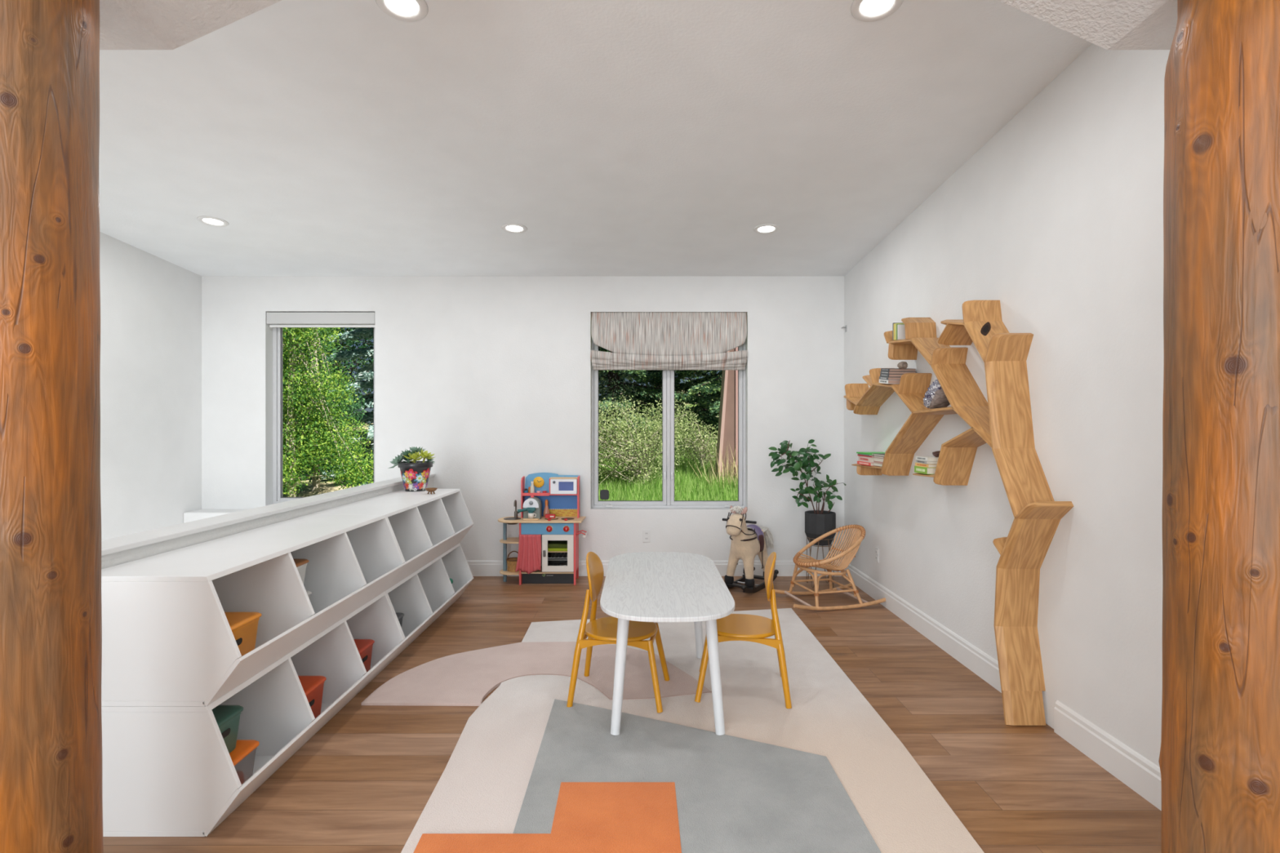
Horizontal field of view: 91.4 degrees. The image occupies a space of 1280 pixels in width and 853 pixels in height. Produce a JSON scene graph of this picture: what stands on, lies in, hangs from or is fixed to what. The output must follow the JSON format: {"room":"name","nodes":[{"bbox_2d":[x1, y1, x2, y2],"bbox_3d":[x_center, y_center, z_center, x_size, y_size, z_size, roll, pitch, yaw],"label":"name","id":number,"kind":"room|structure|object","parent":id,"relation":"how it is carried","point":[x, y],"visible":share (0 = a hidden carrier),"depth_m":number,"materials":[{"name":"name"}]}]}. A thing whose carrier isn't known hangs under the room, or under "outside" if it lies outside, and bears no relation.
{"room":"children's playroom","nodes":[
{"label":"children's playroom","id":0,"kind":"room"},
{"bbox_2d":[99,231,201,540],"bbox_3d":[-4.185,0.400,0.455,0.150,5.200,11.110,0,0,0],"label":"wall","id":1,"kind":"structure","parent":0,"point":[151,304],"depth_m":5.23,"materials":[{"name":"paint"}]},
{"bbox_2d":[183,509,246,523],"bbox_3d":[-3.092,1.887,5.740,2.035,2.227,0.240,0,0,0],"label":"ledge","id":2,"kind":"object","parent":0,"point":[195,515],"visible":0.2,"depth_m":5.62,"materials":[{"name":"paint"}]},
{"bbox_2d":[101,476,433,568],"bbox_3d":[-2.005,1.732,3.580,0.141,2.537,4.560,0,0,0],"label":"wall","id":3,"kind":"structure","parent":0,"point":[130,555],"depth_m":2.93,"materials":[{"name":"paint"}]},
{"bbox_2d":[101,473,435,555],"bbox_3d":[-2.004,0.452,3.580,0.168,0.022,4.560,0,0,0],"label":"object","id":4,"kind":"structure","parent":3,"relation":"on","point":[116,544],"depth_m":2.96,"materials":[{"name":"paint"}]},
{"bbox_2d":[201,275,844,559],"bbox_3d":[-1.098,0.550,5.960,6.324,4.900,0.200,0,0,0],"label":"wall","id":5,"kind":"structure","parent":0,"point":[490,375],"depth_m":5.86,"materials":[{"name":"paint"}]},
{"bbox_2d":[266,312,374,327],"bbox_3d":[-2.998,-1.005,5.910,1.016,0.136,0.090,0,0,0],"label":"roller shade","id":6,"kind":"object","parent":5,"relation":"attached to","point":[273,319],"visible":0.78,"depth_m":5.87,"materials":[{"name":"fabric"}]},
{"bbox_2d":[272,327,374,504],"bbox_3d":[-2.998,-0.166,6.010,1.026,1.835,0.070,0,0,0],"label":"window","id":7,"kind":"structure","parent":5,"relation":"in","point":[277,332],"depth_m":5.99,"materials":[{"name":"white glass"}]},
{"bbox_2d":[642,529,650,542],"bbox_3d":[0.061,1.026,5.856,0.070,0.114,0.009,0,0,0],"label":"wall outlet","id":8,"kind":"object","parent":5,"relation":"attached to","point":[646,533],"visible":1,"depth_m":5.85,"materials":[{"name":"white plastic"}]},
{"bbox_2d":[466,560,841,576],"bbox_3d":[-0.010,1.327,5.852,3.848,0.145,0.016,0,0,0],"label":"baseboard","id":9,"kind":"structure","parent":5,"relation":"attached to","point":[477,567],"depth_m":5.84,"materials":[{"name":"paint"}]},
{"bbox_2d":[591,338,745,507],"bbox_3d":[0.273,-0.149,5.996,1.471,1.857,0.098,0,0,0],"label":"window","id":10,"kind":"structure","parent":5,"relation":"in","point":[668,500],"depth_m":5.98,"materials":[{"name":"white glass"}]},
{"bbox_2d":[600,489,608,499],"bbox_3d":[-0.340,0.655,6.003,0.086,0.096,0.012,0,0,0],"label":"sensor","id":11,"kind":"object","parent":10,"relation":"attached to","point":[604,494],"visible":1,"depth_m":6.00,"materials":[{"name":"black plastic"}]},
{"bbox_2d":[590,311,747,369],"bbox_3d":[0.273,-0.804,5.859,1.466,0.544,0.077,0,0,0],"label":"roman shade","id":12,"kind":"object","parent":10,"relation":"attached to","point":[637,340],"visible":1,"depth_m":5.85,"materials":[{"name":"fabric"}]},
{"bbox_2d":[98,0,1092,275],"bbox_3d":[-1.098,-1.850,3.930,6.324,0.900,4.160,0,0,0],"label":"ceiling","id":13,"kind":"structure","parent":0,"point":[330,137],"depth_m":3.33,"materials":[{"name":"paint"}]},
{"bbox_2d":[196,216,229,226],"bbox_3d":[-3.110,-1.493,4.553,0.193,0.018,0.193,0,0,4],"label":"recessed light","id":14,"kind":"object","parent":13,"relation":"in","point":[210,220],"visible":1,"depth_m":4.55,"materials":[{"name":"paint"}]},
{"bbox_2d":[375,0,428,22],"bbox_3d":[-0.921,-1.632,2.418,0.193,0.018,0.193,0,0,4],"label":"recessed light","id":15,"kind":"object","parent":13,"relation":"in","point":[407,11],"visible":1,"depth_m":2.44,"materials":[{"name":"paint"}]},
{"bbox_2d":[501,222,527,233],"bbox_3d":[-0.941,-1.484,4.684,0.193,0.018,0.193,0,0,4],"label":"recessed light","id":16,"kind":"object","parent":13,"relation":"in","point":[513,228],"visible":1,"depth_m":4.68,"materials":[{"name":"paint"}]},
{"bbox_2d":[753,223,779,234],"bbox_3d":[0.949,-1.483,4.696,0.193,0.018,0.193,0,0,4],"label":"recessed light","id":17,"kind":"object","parent":13,"relation":"in","point":[765,228],"visible":1,"depth_m":4.69,"materials":[{"name":"paint"}]},
{"bbox_2d":[850,0,903,22],"bbox_3d":[0.916,-1.632,2.418,0.193,0.018,0.193,0,0,4],"label":"recessed light","id":18,"kind":"object","parent":13,"relation":"in","point":[865,11],"visible":1,"depth_m":2.44,"materials":[{"name":"paint"}]},
{"bbox_2d":[102,576,1161,852],"bbox_3d":[-1.098,1.460,0.505,6.324,0.120,11.010,0,0,0],"label":"floor","id":19,"kind":"structure","parent":0,"point":[363,782],"depth_m":2.68,"materials":[{"name":"brown wood"}]},
{"bbox_2d":[0,0,103,852],"bbox_3d":[-1.502,0.126,1.502,0.332,2.548,0.325,0,0,0],"label":"log post","id":20,"kind":"object","parent":19,"relation":"on","point":[51,611],"visible":1,"depth_m":1.43,"materials":[{"name":"wood"}]},
{"bbox_2d":[101,591,404,836],"bbox_3d":[-1.647,1.178,2.881,0.568,0.444,1.498,0,0,0],"label":"cubby shelf","id":21,"kind":"object","parent":19,"relation":"on","point":[167,771],"visible":0.7,"depth_m":2.13,"materials":[{"name":"white laminate"}]},
{"bbox_2d":[229,739,259,765],"bbox_3d":[-1.600,1.295,2.285,0.282,0.173,0.267,0,0,0],"label":"storage box","id":22,"kind":"object","parent":21,"relation":"on","point":[243,748],"visible":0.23,"depth_m":2.34,"materials":[{"name":"plastic"}]},
{"bbox_2d":[211,705,243,753],"bbox_3d":[-1.610,1.131,2.262,0.232,0.150,0.232,0,0,0],"label":"storage bin","id":23,"kind":"object","parent":22,"relation":"on","point":[227,717],"visible":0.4,"depth_m":2.31,"materials":[{"name":"plastic"}]},
{"bbox_2d":[235,770,244,784],"bbox_3d":[-1.600,1.341,2.285,0.200,0.069,0.190,0,0,0],"label":"supplies","id":24,"kind":"object","parent":22,"relation":"in","point":[241,775],"visible":0.15,"depth_m":2.36},
{"bbox_2d":[101,514,404,706],"bbox_3d":[-1.647,0.734,2.881,0.568,0.444,1.498,0,0,0],"label":"cubby shelf","id":25,"kind":"object","parent":21,"relation":"on","point":[168,639],"visible":0.88,"depth_m":2.35,"materials":[{"name":"white laminate"}]},
{"bbox_2d":[224,612,262,657],"bbox_3d":[-1.630,0.841,2.335,0.242,0.193,0.362,0,0,0],"label":"storage bin","id":26,"kind":"object","parent":25,"relation":"on","point":[243,625],"visible":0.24,"depth_m":2.42,"materials":[{"name":"plastic"}]},
{"bbox_2d":[306,590,311,598],"bbox_3d":[-1.700,0.864,2.850,0.252,0.147,0.342,0,0,0],"label":"storage bin","id":27,"kind":"object","parent":25,"relation":"on","point":[308,593],"visible":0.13,"depth_m":2.98,"materials":[{"name":"plastic"}]},
{"bbox_2d":[293,559,308,583],"bbox_3d":[-1.700,0.712,2.840,0.242,0.155,0.332,0,0,0],"label":"storage bin","id":28,"kind":"object","parent":27,"relation":"on","point":[301,564],"visible":0.19,"depth_m":2.94,"materials":[{"name":"plastic"}]},
{"bbox_2d":[297,675,326,721],"bbox_3d":[-1.600,1.282,2.815,0.242,0.200,0.312,0,0,0],"label":"storage bin","id":29,"kind":"object","parent":21,"relation":"on","point":[313,686],"visible":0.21,"depth_m":2.88,"materials":[{"name":"plastic"}]},
{"bbox_2d":[353,639,374,672],"bbox_3d":[-1.610,1.290,3.405,0.242,0.183,0.252,0,0,0],"label":"storage bin","id":30,"kind":"object","parent":21,"relation":"on","point":[364,646],"visible":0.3,"depth_m":3.44,"materials":[{"name":"plastic"}]},
{"bbox_2d":[385,543,473,665],"bbox_3d":[-1.647,1.178,4.381,0.568,0.444,1.498,0,0,0],"label":"cubby shelf","id":31,"kind":"object","parent":19,"relation":"on","point":[426,593],"visible":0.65,"depth_m":4.50,"materials":[{"name":"white laminate"}]},
{"bbox_2d":[310,488,473,591],"bbox_3d":[-1.647,0.734,4.381,0.568,0.444,1.498,0,0,0],"label":"cubby shelf","id":32,"kind":"object","parent":31,"relation":"on","point":[444,516],"visible":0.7,"depth_m":4.21,"materials":[{"name":"white laminate"}]},
{"bbox_2d":[388,446,435,491],"bbox_3d":[-1.809,0.334,4.977,0.374,0.354,0.276,0,0,0],"label":"flower planter","id":33,"kind":"object","parent":32,"relation":"on","point":[415,474],"visible":0.98,"depth_m":4.91,"materials":[{"name":"ceramic"}]},
{"bbox_2d":[424,487,437,493],"bbox_3d":[-1.585,0.491,4.745,0.096,0.044,0.096,0,0,0],"label":"wooden bowl","id":34,"kind":"object","parent":32,"relation":"on","point":[433,489],"visible":1,"depth_m":4.73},
{"bbox_2d":[395,612,404,626],"bbox_3d":[-1.620,1.285,3.860,0.242,0.193,0.282,0,0,0],"label":"storage bin","id":35,"kind":"object","parent":31,"relation":"on","point":[400,615],"visible":0.15,"depth_m":3.95,"materials":[{"name":"plastic"}]},
{"bbox_2d":[497,472,586,585],"bbox_3d":[-0.879,0.913,5.640,0.796,0.973,0.320,0,0,0],"label":"toy kitchen","id":36,"kind":"object","parent":19,"relation":"on","point":[534,561],"visible":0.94,"depth_m":5.57,"materials":[{"name":"pink paint"}]},
{"bbox_2d":[499,568,519,575],"bbox_3d":[-1.167,1.307,5.648,0.197,0.010,0.264,0,0,0],"label":"shelf","id":37,"kind":"object","parent":36,"relation":"attached to","point":[504,571],"depth_m":5.57,"materials":[{"name":"brown wood"}]},
{"bbox_2d":[499,537,519,543],"bbox_3d":[-1.167,1.029,5.648,0.197,0.010,0.264,0,0,0],"label":"shelf","id":38,"kind":"object","parent":36,"relation":"attached to","point":[511,540],"depth_m":5.60,"materials":[{"name":"brown wood"}]},
{"bbox_2d":[503,517,520,524],"bbox_3d":[-1.152,0.855,5.638,0.156,0.051,0.156,0,0,0],"label":"sink","id":39,"kind":"object","parent":36,"relation":"in","point":[504,518],"depth_m":5.60,"materials":[{"name":"metal"}]},
{"bbox_2d":[506,551,519,572],"bbox_3d":[-1.135,1.212,5.638,0.142,0.180,0.126,0,0,0],"label":"wicker basket","id":40,"kind":"object","parent":36,"relation":"on","point":[511,562],"visible":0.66,"depth_m":5.59,"materials":[{"name":"wicker"}]},
{"bbox_2d":[514,499,519,517],"bbox_3d":[-1.126,0.750,5.699,0.052,0.165,0.079,0,0,0],"label":"tap","id":41,"kind":"object","parent":36,"relation":"on","point":[516,513],"depth_m":5.71,"materials":[{"name":"metal"}]},
{"bbox_2d":[515,534,541,573],"bbox_3d":[-0.984,1.123,5.502,0.223,0.339,0.043,0,0,0],"label":"curtain","id":42,"kind":"object","parent":36,"relation":"hanging from","point":[529,556],"depth_m":5.51,"materials":[{"name":"fabric"}]},
{"bbox_2d":[517,495,542,519],"bbox_3d":[-0.992,0.728,5.609,0.194,0.210,0.169,0,0,0],"label":"coffee machine","id":43,"kind":"object","parent":36,"relation":"on","point":[532,504],"visible":1,"depth_m":5.58,"materials":[{"name":"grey plastic"}]},
{"bbox_2d":[528,512,536,519],"bbox_3d":[-0.966,0.795,5.569,0.068,0.050,0.054,0,0,32],"label":"cup","id":44,"kind":"object","parent":43,"relation":"on","point":[531,516],"visible":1,"depth_m":5.55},
{"bbox_2d":[529,481,534,493],"bbox_3d":[-0.985,0.558,5.718,0.040,0.112,0.039,0,0,0],"label":"bottle","id":45,"kind":"object","parent":36,"relation":"on","point":[532,487],"visible":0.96,"depth_m":5.70,"materials":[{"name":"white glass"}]},
{"bbox_2d":[533,476,544,487],"bbox_3d":[-0.938,0.515,5.782,0.100,0.100,0.013,0,0,0],"label":"clock","id":46,"kind":"object","parent":36,"relation":"on","point":[539,482],"depth_m":5.78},
{"bbox_2d":[497,516,586,523],"bbox_3d":[-0.889,0.840,5.638,0.775,0.014,0.310,0,0,0],"label":"countertop","id":47,"kind":"structure","parent":36,"relation":"on","point":[580,519],"depth_m":5.50,"materials":[{"name":"brown wood"}]},
{"bbox_2d":[543,499,550,517],"bbox_3d":[-0.855,0.750,5.718,0.060,0.165,0.060,0,0,0],"label":"bottle","id":48,"kind":"object","parent":36,"relation":"on","point":[546,511],"visible":0.86,"depth_m":5.70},
{"bbox_2d":[521,566,573,573],"bbox_3d":[-0.818,1.298,5.662,0.466,0.012,0.248,0,0,0],"label":"shelf","id":49,"kind":"object","parent":36,"relation":"attached to","point":[542,571],"depth_m":5.54,"materials":[{"name":"brown wood"}]},
{"bbox_2d":[522,493,577,495],"bbox_3d":[-0.820,0.617,5.734,0.499,0.027,0.116,0,0,0],"label":"shelf","id":50,"kind":"object","parent":36,"relation":"attached to","point":[523,494],"depth_m":5.68,"materials":[{"name":"pink paint"}]},
{"bbox_2d":[547,547,567,551],"bbox_3d":[-0.725,1.097,5.638,0.220,0.026,0.160,0,0,0],"label":"folded towel","id":51,"kind":"object","parent":36,"relation":"on","point":[548,548],"visible":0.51,"depth_m":5.56,"materials":[{"name":"fabric"}]},
{"bbox_2d":[547,541,567,547],"bbox_3d":[-0.725,1.067,5.648,0.200,0.035,0.140,0,0,0],"label":"folded towel","id":52,"kind":"object","parent":51,"relation":"on","point":[552,544],"visible":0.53,"depth_m":5.58,"materials":[{"name":"green fabric"}]},
{"bbox_2d":[542,534,573,572],"bbox_3d":[-0.728,1.124,5.641,0.285,0.336,0.278,0,0,0],"label":"oven","id":53,"kind":"object","parent":36,"relation":"in","point":[548,557],"depth_m":5.52,"materials":[{"name":"white wood"}]},
{"bbox_2d":[550,562,567,565],"bbox_3d":[-0.712,1.266,5.648,0.199,0.051,0.116,0,0,0],"label":"pan","id":54,"kind":"object","parent":36,"relation":"on","point":[562,563],"visible":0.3,"depth_m":5.64,"materials":[{"name":"metal"}]},
{"bbox_2d":[544,517,573,519],"bbox_3d":[-0.725,0.832,5.633,0.266,0.002,0.120,0,0,0],"label":"cooktop","id":55,"kind":"object","parent":36,"relation":"in","point":[559,518],"depth_m":5.63,"materials":[{"name":"wood"}]},
{"bbox_2d":[548,508,577,516],"bbox_3d":[-0.723,0.797,5.789,0.307,0.071,0.004,0,0,0],"label":"backsplash","id":56,"kind":"structure","parent":36,"relation":"attached to","point":[557,512],"depth_m":5.79,"materials":[{"name":"wood"}]},
{"bbox_3d":[-0.798,0.825,5.633,0.132,0.009,0.131,0,0,0],"label":"plate","id":57,"kind":"object","parent":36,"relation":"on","visible":0},
{"bbox_2d":[545,514,555,518],"bbox_3d":[-0.808,0.808,5.632,0.088,0.036,0.038,0,0,0],"label":"toaster","id":58,"kind":"object","parent":57,"relation":"on","point":[547,516],"visible":0.99,"depth_m":5.62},
{"bbox_2d":[361,608,984,852],"bbox_3d":[-0.121,1.390,3.014,2.555,0.020,3.528,0,0,0],"label":"area rug","id":59,"kind":"object","parent":19,"relation":"on","point":[528,771],"visible":0.95,"depth_m":2.61,"materials":[{"name":"carpet"}]},
{"bbox_2d":[566,551,669,712],"bbox_3d":[-0.100,1.024,3.255,0.479,0.729,0.419,0,0,8],"label":"chair","id":60,"kind":"object","parent":59,"relation":"on","point":[601,631],"visible":0.96,"depth_m":3.17,"materials":[{"name":"yellow paint"}]},
{"bbox_2d":[600,551,734,735],"bbox_3d":[0.125,1.091,3.283,0.616,0.590,1.366,0,0,0],"label":"table","id":61,"kind":"object","parent":59,"relation":"on","point":[643,586],"visible":1,"depth_m":2.89,"materials":[{"name":"white wood"}]},
{"bbox_2d":[694,551,791,708],"bbox_3d":[0.542,1.027,3.310,0.479,0.729,0.419,0,0,9],"label":"chair","id":62,"kind":"object","parent":59,"relation":"on","point":[733,627],"visible":0.84,"depth_m":3.17,"materials":[{"name":"yellow paint"}]},
{"bbox_2d":[722,505,778,593],"bbox_3d":[0.977,1.034,5.485,0.310,0.731,0.825,0,0,35],"label":"rocking horse","id":63,"kind":"object","parent":19,"relation":"on","point":[746,543],"visible":0.95,"depth_m":5.28},
{"bbox_2d":[806,537,834,587],"bbox_3d":[1.585,1.185,5.500,0.231,0.428,0.231,0,0,0],"label":"plant stand","id":64,"kind":"object","parent":19,"relation":"on","point":[818,546],"visible":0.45,"depth_m":5.43,"materials":[{"name":"brown metal"}]},
{"bbox_2d":[768,439,845,546],"bbox_3d":[1.462,0.574,5.499,0.665,0.920,0.288,0,0,0],"label":"potted plant","id":65,"kind":"object","parent":64,"relation":"on","point":[818,522],"visible":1,"depth_m":5.45,"materials":[{"name":"green plant"}]},
{"bbox_2d":[774,524,885,610],"bbox_3d":[1.475,1.097,4.985,0.776,0.602,0.502,0,0,-13],"label":"rocking chair","id":66,"kind":"object","parent":19,"relation":"on","point":[849,553],"visible":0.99,"depth_m":4.94,"materials":[{"name":"wicker"}]},
{"bbox_2d":[844,300,1073,725],"bbox_3d":[1.816,0.341,4.027,0.196,2.124,2.541,0,0,0],"label":"bookshelf","id":67,"kind":"object","parent":19,"relation":"on","point":[1004,422],"visible":0.94,"depth_m":3.07,"materials":[{"name":"brown wood"}]},
{"bbox_2d":[857,461,875,466],"bbox_3d":[1.809,0.282,4.780,0.201,0.024,0.260,0,0,-2],"label":"book","id":68,"kind":"object","parent":67,"relation":"on","point":[858,462],"visible":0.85,"depth_m":4.74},
{"bbox_2d":[858,456,874,462],"bbox_3d":[1.809,0.250,4.780,0.191,0.040,0.260,0,0,1],"label":"book","id":69,"kind":"object","parent":68,"relation":"on","point":[869,460],"visible":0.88,"depth_m":4.72,"materials":[{"name":"paper"}]},
{"bbox_2d":[857,454,874,457],"bbox_3d":[1.809,0.225,4.780,0.190,0.010,0.270,0,0,-2],"label":"book","id":70,"kind":"object","parent":69,"relation":"on","point":[857,455],"visible":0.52,"depth_m":4.76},
{"bbox_2d":[857,453,874,456],"bbox_3d":[1.809,0.215,4.780,0.200,0.009,0.270,0,0,2],"label":"book","id":71,"kind":"object","parent":70,"relation":"on","point":[858,453],"visible":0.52,"depth_m":4.70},
{"bbox_2d":[856,452,884,454],"bbox_3d":[1.809,0.205,4.780,0.200,0.010,0.280,0,0,-3],"label":"book","id":72,"kind":"object","parent":71,"relation":"on","point":[866,453],"visible":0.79,"depth_m":4.78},
{"bbox_2d":[879,379,900,383],"bbox_3d":[1.809,-0.316,4.388,0.201,0.045,0.167,0,0,0],"label":"book","id":73,"kind":"object","parent":67,"relation":"on","point":[883,381],"visible":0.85,"depth_m":4.31,"materials":[{"name":"paper"}]},
{"bbox_2d":[879,376,900,380],"bbox_3d":[1.809,-0.339,4.386,0.201,0.038,0.161,0,0,0],"label":"book","id":74,"kind":"object","parent":73,"relation":"on","point":[880,377],"visible":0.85,"depth_m":4.31,"materials":[{"name":"paper"}]},
{"bbox_2d":[880,373,902,377],"bbox_3d":[1.809,-0.360,4.383,0.191,0.038,0.156,0,0,0],"label":"book","id":75,"kind":"object","parent":74,"relation":"on","point":[881,375],"visible":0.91,"depth_m":4.31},
{"bbox_2d":[880,370,915,373],"bbox_3d":[1.809,-0.379,4.381,0.191,0.035,0.151,0,0,0],"label":"book","id":76,"kind":"object","parent":75,"relation":"on","point":[882,371],"visible":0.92,"depth_m":4.31,"materials":[{"name":"paper"}]},
{"bbox_2d":[880,368,915,371],"bbox_3d":[1.809,-0.397,4.379,0.186,0.035,0.151,0,0,0],"label":"book","id":77,"kind":"object","parent":76,"relation":"on","point":[882,369],"visible":1,"depth_m":4.31,"materials":[{"name":"paper"}]},
{"bbox_2d":[897,361,907,368],"bbox_3d":[1.800,-0.419,4.280,0.068,0.052,0.069,0,0,0],"label":"stone","id":78,"kind":"object","parent":77,"relation":"on","point":[902,365],"visible":1,"depth_m":4.26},
{"bbox_2d":[892,322,902,340],"bbox_3d":[1.814,-0.653,4.294,0.150,0.118,0.018,0,0,0],"label":"book","id":79,"kind":"object","parent":67,"relation":"on","point":[893,322],"visible":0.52,"depth_m":4.29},
{"bbox_2d":[894,323,903,340],"bbox_3d":[1.814,-0.646,4.256,0.150,0.112,0.022,0,0,0],"label":"book","id":80,"kind":"object","parent":67,"relation":"on","point":[895,323],"visible":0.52,"depth_m":4.25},
{"bbox_2d":[897,324,905,339],"bbox_3d":[1.814,-0.636,4.217,0.150,0.100,0.020,0,0,0],"label":"book","id":81,"kind":"object","parent":67,"relation":"on","point":[900,328],"visible":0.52,"depth_m":4.21,"materials":[{"name":"paper"}]},
{"bbox_2d":[914,466,936,474],"bbox_3d":[1.809,0.266,3.820,0.191,0.040,0.170,0,0,0],"label":"book","id":82,"kind":"object","parent":67,"relation":"on","point":[925,470],"visible":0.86,"depth_m":3.77,"materials":[{"name":"paper"}]},
{"bbox_2d":[915,462,937,467],"bbox_3d":[1.809,0.235,3.820,0.181,0.020,0.165,0,0,-2],"label":"book","id":83,"kind":"object","parent":82,"relation":"on","point":[920,464],"visible":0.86,"depth_m":3.76,"materials":[{"name":"paper"}]},
{"bbox_2d":[915,459,937,464],"bbox_3d":[1.809,0.216,3.820,0.181,0.018,0.160,0,0,3],"label":"book","id":84,"kind":"object","parent":83,"relation":"on","point":[917,460],"visible":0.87,"depth_m":3.75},
{"bbox_2d":[915,456,938,461],"bbox_3d":[1.809,0.196,3.820,0.181,0.022,0.160,0,0,-1],"label":"book","id":85,"kind":"object","parent":84,"relation":"on","point":[919,458],"visible":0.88,"depth_m":3.76,"materials":[{"name":"paper"}]},
{"bbox_2d":[932,450,940,457],"bbox_3d":[1.814,0.167,3.766,0.111,0.041,0.074,0,0,0],"label":"wooden toy","id":86,"kind":"object","parent":85,"relation":"on","point":[935,454],"visible":0.33,"depth_m":3.75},
{"bbox_2d":[923,379,950,408],"bbox_3d":[1.801,-0.198,3.719,0.172,0.198,0.280,0,0,0],"label":"amethyst geode","id":87,"kind":"object","parent":67,"relation":"on","point":[935,397],"visible":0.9,"depth_m":3.71,"materials":[{"name":"grey stone"}]},
{"bbox_2d":[1158,0,1279,852],"bbox_3d":[1.463,0.126,1.499,0.332,2.548,0.324,0,0,0],"label":"log post","id":88,"kind":"object","parent":19,"relation":"on","point":[1219,761],"visible":1,"depth_m":1.42,"materials":[{"name":"wood"}]},
{"bbox_2d":[99,0,1177,49],"bbox_3d":[-1.098,-1.722,1.550,6.324,1.155,0.700,0,0,0],"label":"wall header","id":89,"kind":"structure","parent":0,"point":[124,24],"depth_m":1.83,"materials":[{"name":"paint"}]},
{"bbox_2d":[844,43,1169,767],"bbox_3d":[1.989,-0.340,0.455,0.150,3.720,11.110,0,0,0],"label":"wall","id":90,"kind":"structure","parent":0,"point":[1057,219],"depth_m":2.85,"materials":[{"name":"paint"}]},
{"bbox_2d":[875,546,879,563],"bbox_3d":[1.909,1.035,5.037,0.009,0.114,0.070,0,0,0],"label":"wall outlet","id":91,"kind":"object","parent":90,"relation":"attached to","point":[877,550],"visible":1,"depth_m":5.02,"materials":[{"name":"white plastic"}]},
{"bbox_2d":[844,564,1001,693],"bbox_3d":[1.906,1.327,4.439,0.016,0.145,2.809,0,0,0],"label":"baseboard","id":92,"kind":"structure","parent":90,"relation":"attached to","point":[984,666],"depth_m":4.02,"materials":[{"name":"paint"}]},
{"bbox_2d":[1053,700,1161,810],"bbox_3d":[1.906,1.327,-1.018,0.016,0.145,7.765,0,0,0],"label":"baseboard","id":93,"kind":"structure","parent":90,"relation":"attached to","point":[1143,776],"depth_m":2.52,"materials":[{"name":"paint"}]},
{"label":"outside","id":94,"kind":"structure","parent":0,"visible":0},
{"bbox_2d":[283,390,718,497],"bbox_3d":[-2.000,-0.375,20.060,32.000,3.519,27.880,0,0,0],"label":"ground","id":95,"kind":"structure","parent":94,"point":[305,491],"depth_m":11.30,"materials":[{"name":"plant"}]},
{"bbox_2d":[283,328,366,492],"bbox_3d":[-5.697,-0.879,10.664,2.103,4.163,1.614,0,0,10],"label":"tree","id":96,"kind":"object","parent":95,"relation":"on","point":[315,480],"visible":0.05,"depth_m":10.59,"materials":[{"name":"green plant"}]},
{"bbox_2d":[283,327,373,497],"bbox_3d":[-5.421,-0.806,9.790,2.577,4.164,1.769,0,0,-28],"label":"tree","id":97,"kind":"object","parent":95,"relation":"on","point":[292,398],"visible":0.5,"depth_m":9.59,"materials":[{"name":"green plant"}]},
{"bbox_2d":[283,327,373,415],"bbox_3d":[-6.540,-2.767,15.581,8.189,7.350,4.193,0,0,-10],"label":"tree","id":98,"kind":"object","parent":95,"relation":"on","point":[348,342],"visible":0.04,"depth_m":15.43,"materials":[{"name":"green plant"}]},
{"bbox_2d":[286,329,373,445],"bbox_3d":[-10.603,-4.068,19.956,6.077,10.521,6.663,0,0,-9],"label":"spruce tree","id":99,"kind":"object","parent":95,"relation":"on","point":[362,362],"visible":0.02,"depth_m":19.97,"materials":[{"name":"green plant"}]},
{"bbox_2d":[321,327,373,485],"bbox_3d":[-4.802,-2.281,12.268,3.123,7.264,3.066,0,0,-43],"label":"spruce tree","id":100,"kind":"object","parent":95,"relation":"on","point":[366,372],"visible":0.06,"depth_m":11.81,"materials":[{"name":"green plant"}]},
{"bbox_2d":[598,395,698,487],"bbox_3d":[-0.388,0.284,9.112,2.540,1.657,1.289,0,0,0],"label":"bush","id":101,"kind":"object","parent":95,"relation":"on","point":[637,466],"visible":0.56,"depth_m":9.04,"materials":[{"name":"green plant"}]},
{"bbox_2d":[598,346,718,453],"bbox_3d":[-0.614,-2.974,13.294,4.442,7.876,4.523,0,0,-35],"label":"spruce tree","id":102,"kind":"object","parent":95,"relation":"on","point":[615,384],"visible":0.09,"depth_m":12.67,"materials":[{"name":"green plant"}]},
{"bbox_2d":[600,369,720,439],"bbox_3d":[0.442,-4.349,16.536,5.388,9.935,4.487,0,0,-38],"label":"spruce tree","id":103,"kind":"object","parent":95,"relation":"on","point":[686,406],"visible":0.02,"depth_m":16.19,"materials":[{"name":"green plant"}]},
{"bbox_2d":[598,439,737,500],"bbox_3d":[0.645,0.752,9.752,5.482,1.117,5.928,0,0,0],"label":"grass","id":104,"kind":"structure","parent":95,"relation":"on","point":[687,485],"depth_m":8.60,"materials":[{"name":"plant"}]},
{"bbox_2d":[635,369,722,453],"bbox_3d":[1.965,-3.177,13.049,4.124,8.342,4.430,0,0,6],"label":"spruce tree","id":105,"kind":"object","parent":95,"relation":"on","point":[704,384],"visible":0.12,"depth_m":12.53,"materials":[{"name":"green plant"}]},
{"bbox_2d":[655,411,718,469],"bbox_3d":[0.940,0.322,10.199,1.434,1.278,0.933,0,0,-10],"label":"bush","id":106,"kind":"object","parent":95,"relation":"on","point":[698,447],"visible":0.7,"depth_m":10.06,"materials":[{"name":"green plant"}]},
{"bbox_2d":[688,441,737,490],"bbox_3d":[1.772,0.594,9.114,2.108,0.959,1.598,0,0,-15],"label":"grass","id":107,"kind":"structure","parent":95,"relation":"on","point":[731,472],"depth_m":8.90,"materials":[{"name":"plant"}]},
{"bbox_2d":[715,346,737,482],"bbox_3d":[1.295,-0.050,9.300,0.420,2.800,0.340,0,0,0],"label":"trunk","id":108,"kind":"object","parent":95,"relation":"on","point":[727,432],"visible":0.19,"depth_m":9.15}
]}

